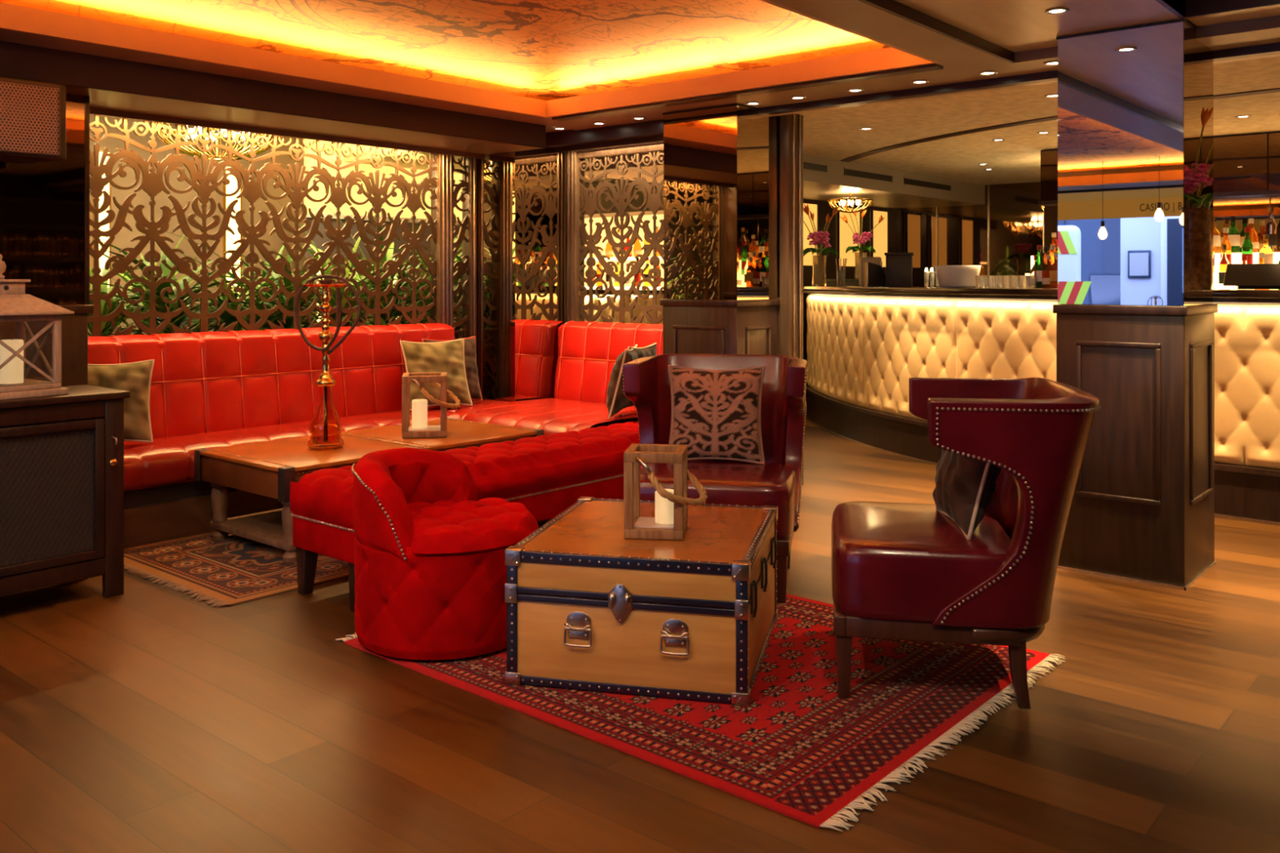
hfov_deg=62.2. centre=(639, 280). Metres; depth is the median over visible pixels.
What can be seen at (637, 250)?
bottle
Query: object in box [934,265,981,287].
ice bucket
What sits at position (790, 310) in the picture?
post
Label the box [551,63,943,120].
trim
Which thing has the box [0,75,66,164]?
loudspeaker
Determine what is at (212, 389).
banquette
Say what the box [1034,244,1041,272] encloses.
bottle
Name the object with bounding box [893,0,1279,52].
ceiling
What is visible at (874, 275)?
till
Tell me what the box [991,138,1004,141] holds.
recessed light
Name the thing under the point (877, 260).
box
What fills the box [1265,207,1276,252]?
bottle
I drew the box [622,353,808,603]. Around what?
armchair
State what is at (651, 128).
trim
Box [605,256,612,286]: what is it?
bottle
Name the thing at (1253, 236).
bottle
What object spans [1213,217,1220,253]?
bottle
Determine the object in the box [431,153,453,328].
post
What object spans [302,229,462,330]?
potted plant
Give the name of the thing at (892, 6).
trim
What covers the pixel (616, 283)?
bottle
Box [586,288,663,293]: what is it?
countertop
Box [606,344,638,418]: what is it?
cushion
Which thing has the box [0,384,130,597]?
base cabinet
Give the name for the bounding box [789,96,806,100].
recessed light
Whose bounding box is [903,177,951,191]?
ceiling vent
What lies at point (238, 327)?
potted plant
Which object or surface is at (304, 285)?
tray
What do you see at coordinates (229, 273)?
potted plant
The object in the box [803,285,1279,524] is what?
bar counter
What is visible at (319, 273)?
diffuser
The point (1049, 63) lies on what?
recessed light
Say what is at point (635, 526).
lantern
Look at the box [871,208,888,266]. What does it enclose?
panel
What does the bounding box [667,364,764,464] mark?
cushion
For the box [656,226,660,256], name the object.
bottle
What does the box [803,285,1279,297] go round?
countertop
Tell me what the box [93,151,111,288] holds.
wall light
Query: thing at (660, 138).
trim
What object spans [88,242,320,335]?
potted plant
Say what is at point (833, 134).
ceiling
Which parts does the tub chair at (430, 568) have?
nailhead trim, backrest, seat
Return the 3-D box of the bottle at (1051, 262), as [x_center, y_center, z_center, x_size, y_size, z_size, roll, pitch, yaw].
[2.725,-0.090,7.000,0.063,0.289,0.063,0,0,-45]
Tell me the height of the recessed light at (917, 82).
0.009 m
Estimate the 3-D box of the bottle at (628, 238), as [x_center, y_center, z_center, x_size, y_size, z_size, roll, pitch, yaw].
[-0.128,-0.369,11.412,0.099,0.246,0.099,0,0,7]
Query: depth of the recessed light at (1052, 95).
6.00 m
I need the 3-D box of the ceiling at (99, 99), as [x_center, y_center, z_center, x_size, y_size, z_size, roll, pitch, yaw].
[-3.572,-0.908,4.394,0.828,0.023,8.080,0,0,40]
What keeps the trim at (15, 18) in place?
attached to the ceiling at (9, 36)
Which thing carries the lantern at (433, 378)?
on the coffee table
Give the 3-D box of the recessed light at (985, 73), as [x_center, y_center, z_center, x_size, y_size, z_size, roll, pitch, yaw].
[1.762,-1.048,5.370,0.096,0.009,0.096,0,0,40]
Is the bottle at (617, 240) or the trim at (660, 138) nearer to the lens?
the trim at (660, 138)
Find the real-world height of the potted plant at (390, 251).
1.402 m
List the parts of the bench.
leg, panel, leg, nailhead trim, frame, seat, leg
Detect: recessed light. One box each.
[552,127,566,130]
[591,122,606,125]
[631,116,646,119]
[745,102,760,106]
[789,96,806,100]
[846,88,864,93]
[858,127,872,130]
[910,80,928,84]
[977,71,997,75]
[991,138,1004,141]
[1036,131,1050,133]
[1043,61,1057,66]
[1044,7,1070,14]
[1044,93,1057,97]
[1234,115,1251,118]
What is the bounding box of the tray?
[302,284,348,286]
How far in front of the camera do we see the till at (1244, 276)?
6.19 m
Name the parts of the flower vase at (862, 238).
stem, stem, stem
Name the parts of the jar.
glass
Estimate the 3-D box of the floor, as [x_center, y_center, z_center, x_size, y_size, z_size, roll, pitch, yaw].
[0.471,1.350,5.502,12.000,0.100,15.400,0,0,40]
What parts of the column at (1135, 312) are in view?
panel moulding, mirror panel, mirror panel, panel moulding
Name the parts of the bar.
mirror panel, mirror panel, shelf rail, mirror panel, mirror panel, mirror panel, mirror panel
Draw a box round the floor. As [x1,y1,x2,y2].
[0,415,1279,852]
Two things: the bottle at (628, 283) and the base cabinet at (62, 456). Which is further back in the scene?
the bottle at (628, 283)
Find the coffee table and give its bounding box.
[194,417,543,562]
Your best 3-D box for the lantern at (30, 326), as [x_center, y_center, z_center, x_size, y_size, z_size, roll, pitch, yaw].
[-2.557,0.176,4.221,0.403,0.567,0.403,0,0,36]
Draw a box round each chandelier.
[154,121,278,160]
[827,192,873,213]
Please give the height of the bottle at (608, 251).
0.246 m
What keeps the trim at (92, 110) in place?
attached to the ceiling at (99, 99)
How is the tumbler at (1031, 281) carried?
on the bar counter at (864, 344)
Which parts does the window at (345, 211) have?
screen panel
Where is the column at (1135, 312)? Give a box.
[1053,18,1217,590]
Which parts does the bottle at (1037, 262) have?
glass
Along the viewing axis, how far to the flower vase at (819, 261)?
9.47 m
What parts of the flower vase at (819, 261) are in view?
stem, stem, stem, stem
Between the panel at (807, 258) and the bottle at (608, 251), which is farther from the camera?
the bottle at (608, 251)
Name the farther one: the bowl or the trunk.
the bowl
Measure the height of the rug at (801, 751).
0.011 m
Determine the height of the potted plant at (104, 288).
0.979 m
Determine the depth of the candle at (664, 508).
3.60 m
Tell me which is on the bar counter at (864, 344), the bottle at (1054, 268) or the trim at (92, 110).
the bottle at (1054, 268)
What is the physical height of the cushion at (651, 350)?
0.419 m
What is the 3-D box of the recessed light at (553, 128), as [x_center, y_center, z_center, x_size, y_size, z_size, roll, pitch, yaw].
[-0.556,-1.048,7.337,0.096,0.009,0.096,0,0,40]
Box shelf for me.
[209,508,295,551]
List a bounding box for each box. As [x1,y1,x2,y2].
[858,257,882,286]
[884,252,913,287]
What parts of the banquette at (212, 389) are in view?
backrest, seat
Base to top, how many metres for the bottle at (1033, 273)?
0.221 m
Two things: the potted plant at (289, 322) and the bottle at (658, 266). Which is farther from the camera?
the bottle at (658, 266)
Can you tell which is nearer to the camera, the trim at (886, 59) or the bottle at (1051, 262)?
the trim at (886, 59)
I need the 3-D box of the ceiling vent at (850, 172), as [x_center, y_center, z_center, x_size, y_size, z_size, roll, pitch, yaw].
[2.085,-0.950,9.640,0.012,0.072,0.920,0,0,40]
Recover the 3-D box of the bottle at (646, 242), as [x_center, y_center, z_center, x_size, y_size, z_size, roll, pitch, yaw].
[0.078,-0.399,11.238,0.078,0.306,0.078,0,0,28]
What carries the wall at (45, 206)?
on the floor
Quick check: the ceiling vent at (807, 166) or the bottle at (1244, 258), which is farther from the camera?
the ceiling vent at (807, 166)
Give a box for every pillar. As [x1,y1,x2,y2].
[476,146,566,401]
[660,103,780,355]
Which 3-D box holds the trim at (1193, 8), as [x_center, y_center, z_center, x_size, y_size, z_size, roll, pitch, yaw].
[3.705,-1.164,3.247,3.750,0.132,0.025,0,0,40]
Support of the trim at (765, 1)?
attached to the ceiling at (9, 36)
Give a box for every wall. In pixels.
[0,93,93,386]
[87,114,462,336]
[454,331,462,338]
[803,199,895,385]
[895,182,1271,287]
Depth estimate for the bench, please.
4.79 m
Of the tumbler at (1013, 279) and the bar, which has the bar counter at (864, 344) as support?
the tumbler at (1013, 279)
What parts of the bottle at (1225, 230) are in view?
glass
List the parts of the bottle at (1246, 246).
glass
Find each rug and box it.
[124,532,348,607]
[335,593,1065,831]
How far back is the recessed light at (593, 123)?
7.10 m
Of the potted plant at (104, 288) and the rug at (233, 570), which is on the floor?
the rug at (233, 570)
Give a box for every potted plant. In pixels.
[87,234,257,334]
[87,266,222,336]
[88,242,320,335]
[136,263,318,333]
[143,231,321,333]
[188,253,373,330]
[213,200,431,330]
[275,204,462,330]
[286,216,462,325]
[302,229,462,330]
[379,235,462,330]
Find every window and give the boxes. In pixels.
[303,138,462,258]
[584,179,663,324]
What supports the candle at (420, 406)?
in the lantern at (433, 378)
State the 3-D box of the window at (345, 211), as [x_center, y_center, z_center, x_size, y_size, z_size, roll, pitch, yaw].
[-1.843,-0.760,10.349,0.080,1.120,3.200,0,0,40]
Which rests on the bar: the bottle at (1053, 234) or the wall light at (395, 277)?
the bottle at (1053, 234)
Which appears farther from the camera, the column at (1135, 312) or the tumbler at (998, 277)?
the tumbler at (998, 277)
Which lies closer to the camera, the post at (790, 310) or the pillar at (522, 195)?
the post at (790, 310)
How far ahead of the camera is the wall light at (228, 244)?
9.10 m
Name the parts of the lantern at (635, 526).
post, post, floor plate, frame, rope handle, post, post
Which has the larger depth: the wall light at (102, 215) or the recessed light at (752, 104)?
the wall light at (102, 215)
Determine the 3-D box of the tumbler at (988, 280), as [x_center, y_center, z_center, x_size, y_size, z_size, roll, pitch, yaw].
[2.434,0.012,7.382,0.071,0.085,0.072,0,0,40]
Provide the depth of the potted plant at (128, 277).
6.83 m
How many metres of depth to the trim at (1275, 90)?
7.31 m
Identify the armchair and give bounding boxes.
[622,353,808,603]
[831,377,1100,709]
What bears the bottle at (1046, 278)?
on the bar counter at (864, 344)
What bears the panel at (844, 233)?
attached to the wall at (824, 208)
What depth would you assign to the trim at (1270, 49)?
5.66 m
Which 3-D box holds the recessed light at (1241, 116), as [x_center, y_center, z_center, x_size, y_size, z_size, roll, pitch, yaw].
[3.847,-1.042,6.761,0.096,0.009,0.096,0,0,40]
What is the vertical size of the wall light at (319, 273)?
1.400 m
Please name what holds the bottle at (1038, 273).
on the bar counter at (864, 344)
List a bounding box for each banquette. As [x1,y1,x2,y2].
[87,323,461,546]
[427,320,662,436]
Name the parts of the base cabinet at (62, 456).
door, knob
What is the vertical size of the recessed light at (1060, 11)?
0.009 m
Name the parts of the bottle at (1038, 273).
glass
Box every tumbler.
[976,275,984,288]
[984,275,993,288]
[994,275,998,288]
[997,275,1001,288]
[1000,275,1008,288]
[1009,275,1017,288]
[1017,275,1026,288]
[1026,275,1037,288]
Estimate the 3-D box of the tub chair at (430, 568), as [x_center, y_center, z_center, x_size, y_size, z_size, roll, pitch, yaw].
[-0.706,0.968,3.877,0.667,0.665,0.669,0,0,8]
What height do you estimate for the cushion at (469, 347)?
0.445 m
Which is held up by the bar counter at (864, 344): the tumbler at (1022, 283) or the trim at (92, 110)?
the tumbler at (1022, 283)
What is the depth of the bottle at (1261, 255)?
7.14 m
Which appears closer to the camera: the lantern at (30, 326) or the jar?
the lantern at (30, 326)
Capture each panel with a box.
[803,202,818,265]
[836,204,861,267]
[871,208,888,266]
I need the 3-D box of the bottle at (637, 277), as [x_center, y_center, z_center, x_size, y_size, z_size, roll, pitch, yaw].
[-0.025,-0.084,11.116,0.078,0.306,0.078,0,0,3]
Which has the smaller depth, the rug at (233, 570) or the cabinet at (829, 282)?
the rug at (233, 570)
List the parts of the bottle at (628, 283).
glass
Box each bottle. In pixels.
[595,261,602,286]
[596,235,604,255]
[604,242,613,257]
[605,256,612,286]
[613,262,620,286]
[615,229,620,255]
[623,236,632,257]
[624,263,632,286]
[632,234,642,257]
[633,257,641,286]
[644,239,650,256]
[644,257,651,286]
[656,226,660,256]
[656,264,661,286]
[1029,255,1036,275]
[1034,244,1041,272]
[1035,252,1044,288]
[1040,246,1048,288]
[1042,254,1050,288]
[1047,244,1055,288]
[1049,232,1057,254]
[1049,252,1057,288]
[1055,217,1057,246]
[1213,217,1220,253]
[1213,244,1214,272]
[1218,244,1229,289]
[1220,227,1231,263]
[1227,216,1239,253]
[1237,255,1247,289]
[1241,226,1253,263]
[1243,218,1258,253]
[1258,234,1273,263]
[1258,252,1264,263]
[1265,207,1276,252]
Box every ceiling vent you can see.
[803,160,828,173]
[843,167,893,182]
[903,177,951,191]
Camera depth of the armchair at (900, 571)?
3.19 m
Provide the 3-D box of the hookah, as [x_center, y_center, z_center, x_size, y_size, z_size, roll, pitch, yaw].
[-1.578,0.410,5.359,0.243,0.876,0.249,0,0,-44]
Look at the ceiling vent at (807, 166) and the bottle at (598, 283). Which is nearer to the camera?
the ceiling vent at (807, 166)
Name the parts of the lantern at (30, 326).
rail, post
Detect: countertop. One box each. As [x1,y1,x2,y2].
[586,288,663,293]
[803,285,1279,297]
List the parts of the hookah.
stem, glass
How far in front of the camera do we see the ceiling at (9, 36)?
5.11 m
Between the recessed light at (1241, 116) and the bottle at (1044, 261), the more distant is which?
the bottle at (1044, 261)
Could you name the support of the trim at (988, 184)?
attached to the wall at (1015, 214)
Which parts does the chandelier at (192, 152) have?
bulb, bulb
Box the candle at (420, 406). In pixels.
[412,399,427,428]
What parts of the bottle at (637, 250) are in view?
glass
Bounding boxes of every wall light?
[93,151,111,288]
[222,164,241,297]
[313,257,324,324]
[391,258,399,319]
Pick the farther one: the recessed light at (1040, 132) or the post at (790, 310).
the recessed light at (1040, 132)
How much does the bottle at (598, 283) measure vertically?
0.321 m
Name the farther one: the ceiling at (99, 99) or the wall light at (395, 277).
the wall light at (395, 277)
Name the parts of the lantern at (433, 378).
post, post, frame, floor plate, rope handle, post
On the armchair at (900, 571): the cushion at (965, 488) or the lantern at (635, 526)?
the cushion at (965, 488)
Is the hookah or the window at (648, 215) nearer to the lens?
the hookah
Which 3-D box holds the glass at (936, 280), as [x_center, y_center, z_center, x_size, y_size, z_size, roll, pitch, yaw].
[2.225,-0.020,7.926,0.035,0.149,0.036,0,0,40]
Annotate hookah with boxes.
[294,275,360,449]
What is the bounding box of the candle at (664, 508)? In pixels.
[654,488,673,524]
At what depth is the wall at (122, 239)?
8.82 m
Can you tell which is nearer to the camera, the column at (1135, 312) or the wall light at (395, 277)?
the column at (1135, 312)
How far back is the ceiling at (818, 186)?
10.04 m
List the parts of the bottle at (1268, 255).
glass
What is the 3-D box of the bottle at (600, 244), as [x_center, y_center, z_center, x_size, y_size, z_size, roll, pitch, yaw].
[-0.437,-0.369,11.674,0.099,0.246,0.099,0,0,-25]
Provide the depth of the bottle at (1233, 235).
7.46 m
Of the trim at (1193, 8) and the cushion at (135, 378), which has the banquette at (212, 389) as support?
the cushion at (135, 378)
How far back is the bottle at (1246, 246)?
7.29 m
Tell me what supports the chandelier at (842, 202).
hanging from the ceiling at (818, 186)
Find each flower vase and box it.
[803,204,839,286]
[840,203,884,279]
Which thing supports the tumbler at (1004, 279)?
on the bar counter at (864, 344)
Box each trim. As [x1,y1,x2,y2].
[0,2,546,117]
[89,107,484,159]
[545,119,663,147]
[546,47,939,118]
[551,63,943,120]
[554,135,663,152]
[758,42,1279,115]
[760,0,937,62]
[840,88,1279,162]
[859,0,1014,62]
[936,184,1044,275]
[1155,0,1185,18]
[1181,0,1279,18]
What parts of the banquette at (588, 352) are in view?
corner seat, seat, backrest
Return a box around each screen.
[87,115,436,337]
[453,156,467,339]
[574,141,663,324]
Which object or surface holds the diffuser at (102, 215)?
attached to the wall light at (102, 215)
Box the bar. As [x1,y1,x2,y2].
[1025,131,1279,289]
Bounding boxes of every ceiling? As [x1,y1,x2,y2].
[0,0,889,101]
[0,0,1279,133]
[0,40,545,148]
[0,75,542,156]
[343,56,1279,185]
[584,151,985,208]
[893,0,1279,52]
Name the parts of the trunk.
bail handle, handle plate, lock plate, panel, lid, bail handle, handle plate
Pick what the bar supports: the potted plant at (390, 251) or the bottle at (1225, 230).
the bottle at (1225, 230)
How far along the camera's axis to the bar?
7.59 m
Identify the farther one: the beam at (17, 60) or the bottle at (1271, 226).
the bottle at (1271, 226)
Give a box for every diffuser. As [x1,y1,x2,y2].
[98,151,109,288]
[316,266,324,321]
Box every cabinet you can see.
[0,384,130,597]
[826,279,859,285]
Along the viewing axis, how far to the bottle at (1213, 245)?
7.44 m
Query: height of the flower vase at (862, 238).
0.742 m
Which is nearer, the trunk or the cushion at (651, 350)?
the trunk
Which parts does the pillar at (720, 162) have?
panel moulding, mirror panel, mirror panel, panel moulding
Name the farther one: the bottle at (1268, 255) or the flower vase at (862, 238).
the flower vase at (862, 238)
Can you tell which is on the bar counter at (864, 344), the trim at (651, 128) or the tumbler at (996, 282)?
the tumbler at (996, 282)
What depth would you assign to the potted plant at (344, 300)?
7.28 m
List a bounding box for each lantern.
[0,253,74,399]
[401,372,461,438]
[623,444,707,540]
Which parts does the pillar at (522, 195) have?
mirror panel, mirror panel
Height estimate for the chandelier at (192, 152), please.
0.554 m
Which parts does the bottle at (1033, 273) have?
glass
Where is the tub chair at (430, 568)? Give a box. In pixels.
[351,447,538,660]
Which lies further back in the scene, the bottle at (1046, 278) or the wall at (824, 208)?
the wall at (824, 208)
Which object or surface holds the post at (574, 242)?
on the floor
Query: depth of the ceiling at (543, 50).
5.41 m
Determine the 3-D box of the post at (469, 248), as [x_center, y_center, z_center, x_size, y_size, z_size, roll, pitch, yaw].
[-1.231,0.202,7.677,0.110,2.197,0.055,0,0,40]
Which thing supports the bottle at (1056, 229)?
on the bar
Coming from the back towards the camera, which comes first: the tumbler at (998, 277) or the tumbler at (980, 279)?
the tumbler at (980, 279)
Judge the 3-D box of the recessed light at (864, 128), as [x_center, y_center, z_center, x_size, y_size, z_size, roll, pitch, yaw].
[1.559,-1.042,7.310,0.096,0.009,0.096,0,0,40]
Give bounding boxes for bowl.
[317,280,333,284]
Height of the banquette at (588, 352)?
1.004 m
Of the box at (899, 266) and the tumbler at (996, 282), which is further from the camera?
the box at (899, 266)
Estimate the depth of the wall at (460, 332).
7.62 m
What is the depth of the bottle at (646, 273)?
10.99 m
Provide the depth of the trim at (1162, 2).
4.32 m
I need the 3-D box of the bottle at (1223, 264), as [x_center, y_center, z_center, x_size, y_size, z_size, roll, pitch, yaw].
[4.024,-0.083,7.300,0.069,0.315,0.069,0,0,29]
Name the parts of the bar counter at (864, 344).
plinth moulding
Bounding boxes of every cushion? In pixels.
[87,359,154,442]
[400,337,472,410]
[422,336,482,400]
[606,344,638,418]
[624,342,657,408]
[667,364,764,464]
[933,449,1001,539]
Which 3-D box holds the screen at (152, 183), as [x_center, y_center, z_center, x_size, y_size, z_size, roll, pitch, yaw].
[-2.240,-0.256,6.480,0.040,1.282,2.515,0,0,40]
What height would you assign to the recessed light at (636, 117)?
0.009 m
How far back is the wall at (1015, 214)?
11.68 m
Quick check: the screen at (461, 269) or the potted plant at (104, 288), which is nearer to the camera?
the potted plant at (104, 288)
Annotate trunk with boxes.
[504,496,777,706]
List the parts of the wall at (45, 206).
mirror panel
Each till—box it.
[863,262,885,286]
[1222,263,1279,289]
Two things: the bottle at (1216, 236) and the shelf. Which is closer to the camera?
the shelf
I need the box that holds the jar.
[835,257,846,286]
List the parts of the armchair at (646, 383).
nailhead trim, seat, leg, seat rail, leg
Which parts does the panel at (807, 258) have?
frame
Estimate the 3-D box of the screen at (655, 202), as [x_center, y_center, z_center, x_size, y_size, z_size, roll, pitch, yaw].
[0.153,-0.281,7.260,1.600,1.362,0.070,0,0,40]
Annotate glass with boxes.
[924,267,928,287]
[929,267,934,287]
[935,273,939,287]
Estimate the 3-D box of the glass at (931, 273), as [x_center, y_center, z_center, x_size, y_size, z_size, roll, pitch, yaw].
[2.201,-0.020,7.992,0.035,0.149,0.036,0,0,40]
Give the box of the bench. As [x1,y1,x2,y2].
[289,422,639,612]
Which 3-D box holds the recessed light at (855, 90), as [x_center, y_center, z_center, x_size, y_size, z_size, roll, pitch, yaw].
[1.190,-1.048,5.855,0.096,0.009,0.096,0,0,40]
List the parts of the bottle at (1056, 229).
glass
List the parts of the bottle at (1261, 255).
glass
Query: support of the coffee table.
on the rug at (233, 570)
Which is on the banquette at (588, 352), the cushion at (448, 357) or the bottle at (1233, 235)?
the cushion at (448, 357)
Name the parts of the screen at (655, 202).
moulding, rail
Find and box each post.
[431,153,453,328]
[462,156,476,400]
[566,151,584,322]
[775,113,803,486]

